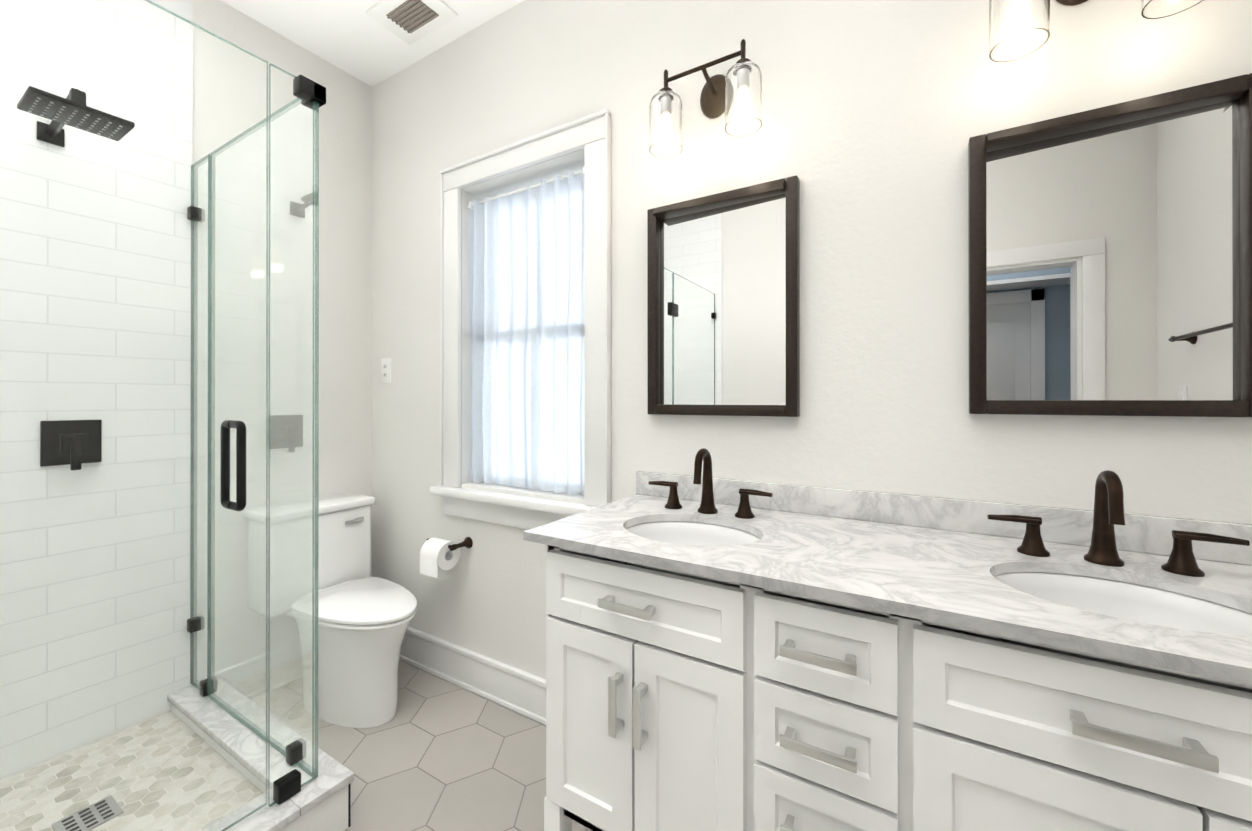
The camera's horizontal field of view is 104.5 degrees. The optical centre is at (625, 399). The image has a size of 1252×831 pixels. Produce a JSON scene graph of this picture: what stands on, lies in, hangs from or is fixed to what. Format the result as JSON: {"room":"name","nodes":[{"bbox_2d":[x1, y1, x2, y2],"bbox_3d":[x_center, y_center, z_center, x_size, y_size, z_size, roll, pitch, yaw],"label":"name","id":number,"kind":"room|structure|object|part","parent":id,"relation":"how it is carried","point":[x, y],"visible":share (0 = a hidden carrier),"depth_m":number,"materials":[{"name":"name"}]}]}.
{"room":"bathroom","nodes":[
{"label":"bathroom","id":0,"kind":"room"},
{"bbox_2d":[192,0,371,576],"bbox_3d":[-1.986,-0.173,1.358,0.150,2.760,2.550,0,0,31],"label":"wall","id":1,"kind":"structure","parent":0,"point":[345,288],"depth_m":2.25,"materials":[{"name":"paint"}]},
{"bbox_2d":[0,0,192,779],"bbox_3d":[-2.059,-0.173,1.081,0.012,2.760,1.700,0,0,31],"label":"tiled wall","id":2,"kind":"structure","parent":1,"relation":"attached to","point":[22,317],"depth_m":1.59,"materials":[{"name":"white tile"}]},
{"bbox_2d":[40,420,101,469],"bbox_3d":[-1.743,0.145,1.532,0.061,0.155,0.130,0,0,31],"label":"shower valve","id":3,"kind":"object","parent":2,"relation":"attached to","point":[92,439],"depth_m":1.52,"materials":[{"name":"black metal"}]},
{"bbox_2d":[17,86,134,146],"bbox_3d":[-1.625,-0.820,1.410,0.390,0.087,0.194,0,0,31],"label":"shower head","id":4,"kind":"object","parent":2,"relation":"attached to","point":[77,116],"depth_m":1.34},
{"bbox_2d":[221,0,523,86],"bbox_3d":[-0.406,-1.595,0.493,3.750,0.080,2.700,0,0,31],"label":"ceiling","id":5,"kind":"structure","parent":0,"point":[351,37],"depth_m":2.04,"materials":[{"name":"white paint"}]},
{"bbox_2d":[365,0,457,44],"bbox_3d":[-0.860,-1.541,1.947,0.310,0.022,0.200,0,0,31],"label":"ceiling vent","id":6,"kind":"object","parent":5,"relation":"in","point":[409,22],"visible":1,"depth_m":1.95,"materials":[{"name":"white"}]},
{"bbox_2d":[318,660,591,830],"bbox_3d":[-0.406,1.230,0.489,3.450,0.050,2.400,0,0,31],"label":"floor","id":7,"kind":"structure","parent":0,"point":[435,753],"depth_m":1.61,"materials":[{"name":"beige tile"}]},
{"bbox_2d":[0,710,262,830],"bbox_3d":[-1.717,1.164,0.844,0.816,0.085,1.628,0,0,31],"label":"mosaic shower floor","id":8,"kind":"structure","parent":7,"relation":"on","point":[12,808],"depth_m":1.41,"materials":[{"name":"beige tile"}]},
{"bbox_2d":[52,795,122,830],"bbox_3d":[-1.437,1.120,1.296,0.110,0.004,0.110,0,0,31],"label":"shower drain","id":9,"kind":"object","parent":8,"relation":"on","point":[106,803],"depth_m":1.30,"materials":[{"name":"silver metal"}]},
{"bbox_2d":[167,684,353,830],"bbox_3d":[-1.628,1.131,0.866,0.946,0.150,1.758,0,0,31],"label":"shower curb","id":10,"kind":"object","parent":7,"relation":"on","point":[321,801],"visible":0.48,"depth_m":1.37,"materials":[{"name":"stone"}]},
{"bbox_2d":[0,0,325,830],"bbox_3d":[-1.646,0.091,0.850,0.928,1.927,1.704,0,0,31],"label":"shower enclosure","id":11,"kind":"object","parent":10,"relation":"on","point":[254,458],"visible":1,"depth_m":1.47,"materials":[{"name":"clear glass"}]},
{"bbox_3d":[-0.781,1.144,1.370,0.004,0.125,0.004,0,0,31],"label":"edge trim","id":12,"kind":"part","parent":10,"relation":"part of","materials":[{"name":"black metal"}]},
{"bbox_2d":[318,493,416,727],"bbox_3d":[-1.119,0.826,1.942,0.719,0.764,0.430,0,0,31],"label":"toilet","id":13,"kind":"object","parent":7,"relation":"on","point":[364,617],"visible":0.71,"depth_m":1.81,"materials":[{"name":"white ceramic"}]},
{"bbox_2d":[524,536,1251,830],"bbox_3d":[0.518,0.770,0.996,1.391,0.872,0.553,0,0,31],"label":"bathroom vanity","id":14,"kind":"object","parent":7,"relation":"on","point":[722,654],"depth_m":0.80,"materials":[{"name":"white paint"}]},
{"bbox_2d":[524,471,1251,675],"bbox_3d":[0.526,0.286,1.005,1.465,0.096,0.551,0,0,31],"label":"countertop","id":15,"kind":"structure","parent":14,"relation":"on","point":[938,555],"depth_m":0.97,"materials":[{"name":"white stone"}]},
{"bbox_2d":[616,512,763,547],"bbox_3d":[0.157,0.399,1.180,0.365,0.155,0.293,0,0,31],"label":"sink","id":16,"kind":"object","parent":15,"relation":"in","point":[722,533],"depth_m":1.30,"materials":[{"name":"white ceramic"}]},
{"bbox_2d":[648,448,775,499],"bbox_3d":[0.209,0.196,1.322,0.361,0.124,0.101,0,0,31],"label":"faucet","id":17,"kind":"object","parent":15,"relation":"on","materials":[{"name":"black metal"}]},
{"bbox_2d":[984,470,1251,551],"bbox_3d":[0.901,0.196,0.904,0.361,0.124,0.101,0,0,31],"label":"faucet","id":18,"kind":"object","parent":15,"relation":"on","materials":[{"name":"black metal"}]},
{"bbox_2d":[996,556,1251,631],"bbox_3d":[0.806,0.398,0.788,0.365,0.155,0.293,0,0,31],"label":"sink","id":19,"kind":"object","parent":15,"relation":"in","point":[1204,604],"depth_m":0.87,"materials":[{"name":"white ceramic"}]},
{"bbox_2d":[372,0,1251,678],"bbox_3d":[0.253,-0.173,1.582,3.750,2.760,0.150,0,0,31],"label":"wall","id":20,"kind":"structure","parent":0,"point":[876,114],"depth_m":1.34,"materials":[{"name":"paint"}]},
{"bbox_2d":[381,358,390,382],"bbox_3d":[-1.159,-0.137,2.343,0.075,0.120,0.008,0,0,31],"label":"wall outlet","id":21,"kind":"object","parent":20,"relation":"attached to","point":[385,370],"visible":1,"depth_m":2.34,"materials":[{"name":"white plastic"}]},
{"bbox_2d":[420,537,472,577],"bbox_3d":[-0.759,0.649,2.025,0.190,0.137,0.137,0,0,31],"label":"toilet paper holder","id":22,"kind":"object","parent":20,"relation":"attached to","point":[437,553],"visible":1,"depth_m":1.98,"materials":[{"name":"white paper"}]},
{"bbox_2d":[399,626,545,724],"bbox_3d":[-0.602,1.131,1.993,1.560,0.154,0.028,0,0,31],"label":"baseboard","id":23,"kind":"structure","parent":20,"relation":"attached to","point":[519,691],"depth_m":1.95,"materials":[{"name":"paint"}]},
{"bbox_2d":[430,109,610,529],"bbox_3d":[-0.398,-0.246,1.935,0.914,1.487,0.210,0,0,31],"label":"window","id":24,"kind":"structure","parent":20,"relation":"in","point":[539,268],"depth_m":1.90,"materials":[{"name":"paint"}]},
{"bbox_3d":[-0.404,-0.832,1.927,0.650,0.026,0.024,0,0,31],"label":"curtain rod","id":25,"kind":"part","parent":24,"relation":"part of","materials":[{"name":"paint"}]},
{"bbox_2d":[468,168,584,495],"bbox_3d":[-0.402,-0.245,1.930,0.636,1.195,0.055,0,0,31],"label":"sheer curtain","id":26,"kind":"object","parent":24,"relation":"hanging from","point":[526,245],"depth_m":1.91,"materials":[{"name":"white fabric"}]},
{"bbox_2d":[649,39,761,157],"bbox_3d":[0.235,-0.868,1.415,0.336,0.241,0.154,0,0,31],"label":"sconce","id":27,"kind":"object","parent":20,"relation":"attached to","point":[734,94],"visible":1,"depth_m":1.40,"materials":[{"name":"glass"}]},
{"bbox_3d":[0.120,-0.827,1.453,0.100,0.160,0.100,0,0,31],"label":"lamp shade","id":28,"kind":"part","parent":27,"relation":"part of","materials":[{"name":"clear glass"}]},
{"bbox_3d":[0.120,-0.801,1.453,0.045,0.104,0.045,0,0,31],"label":"vanity sconce bulb","id":29,"kind":"part","parent":27,"relation":"part of","materials":[{"name":"white glass"}]},
{"bbox_3d":[0.322,-0.827,1.331,0.100,0.160,0.100,0,0,31],"label":"lamp shade","id":30,"kind":"part","parent":27,"relation":"part of","materials":[{"name":"clear glass"}]},
{"bbox_3d":[0.322,-0.801,1.331,0.045,0.104,0.045,0,0,31],"label":"vanity sconce bulb","id":31,"kind":"part","parent":27,"relation":"part of","materials":[{"name":"white glass"}]},
{"bbox_2d":[647,175,799,416],"bbox_3d":[0.269,-0.282,1.448,0.467,0.662,0.064,0,0,31],"label":"mirror","id":32,"kind":"object","parent":20,"relation":"attached to","point":[723,303],"visible":0.96,"depth_m":1.46,"materials":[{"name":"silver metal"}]},
{"bbox_2d":[636,471,1251,564],"bbox_3d":[0.664,0.276,1.232,1.465,0.074,0.020,0,0,31],"label":"backsplash","id":33,"kind":"structure","parent":20,"relation":"attached to","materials":[{"name":"stone"}]},
{"bbox_2d":[989,0,1203,61],"bbox_3d":[0.944,-0.866,0.987,0.336,0.241,0.154,0,0,31],"label":"sconce","id":34,"kind":"object","parent":20,"relation":"attached to","point":[1018,29],"visible":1,"depth_m":1.00,"materials":[{"name":"glass"}]},
{"bbox_3d":[0.829,-0.800,1.024,0.045,0.104,0.045,0,0,31],"label":"vanity sconce bulb","id":35,"kind":"part","parent":34,"relation":"part of","materials":[{"name":"white glass"}]},
{"bbox_3d":[0.829,-0.826,1.025,0.100,0.160,0.100,0,0,31],"label":"lamp shade","id":36,"kind":"part","parent":34,"relation":"part of","materials":[{"name":"clear glass"}]},
{"bbox_3d":[1.031,-0.826,0.902,0.100,0.160,0.100,0,0,31],"label":"lamp shade","id":37,"kind":"part","parent":34,"relation":"part of","materials":[{"name":"clear glass"}]},
{"bbox_2d":[968,73,1251,416],"bbox_3d":[0.995,-0.287,1.009,0.459,0.643,0.064,0,0,31],"label":"mirror","id":38,"kind":"object","parent":20,"relation":"attached to","point":[1110,260],"visible":0.98,"depth_m":1.02,"materials":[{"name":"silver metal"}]}
]}

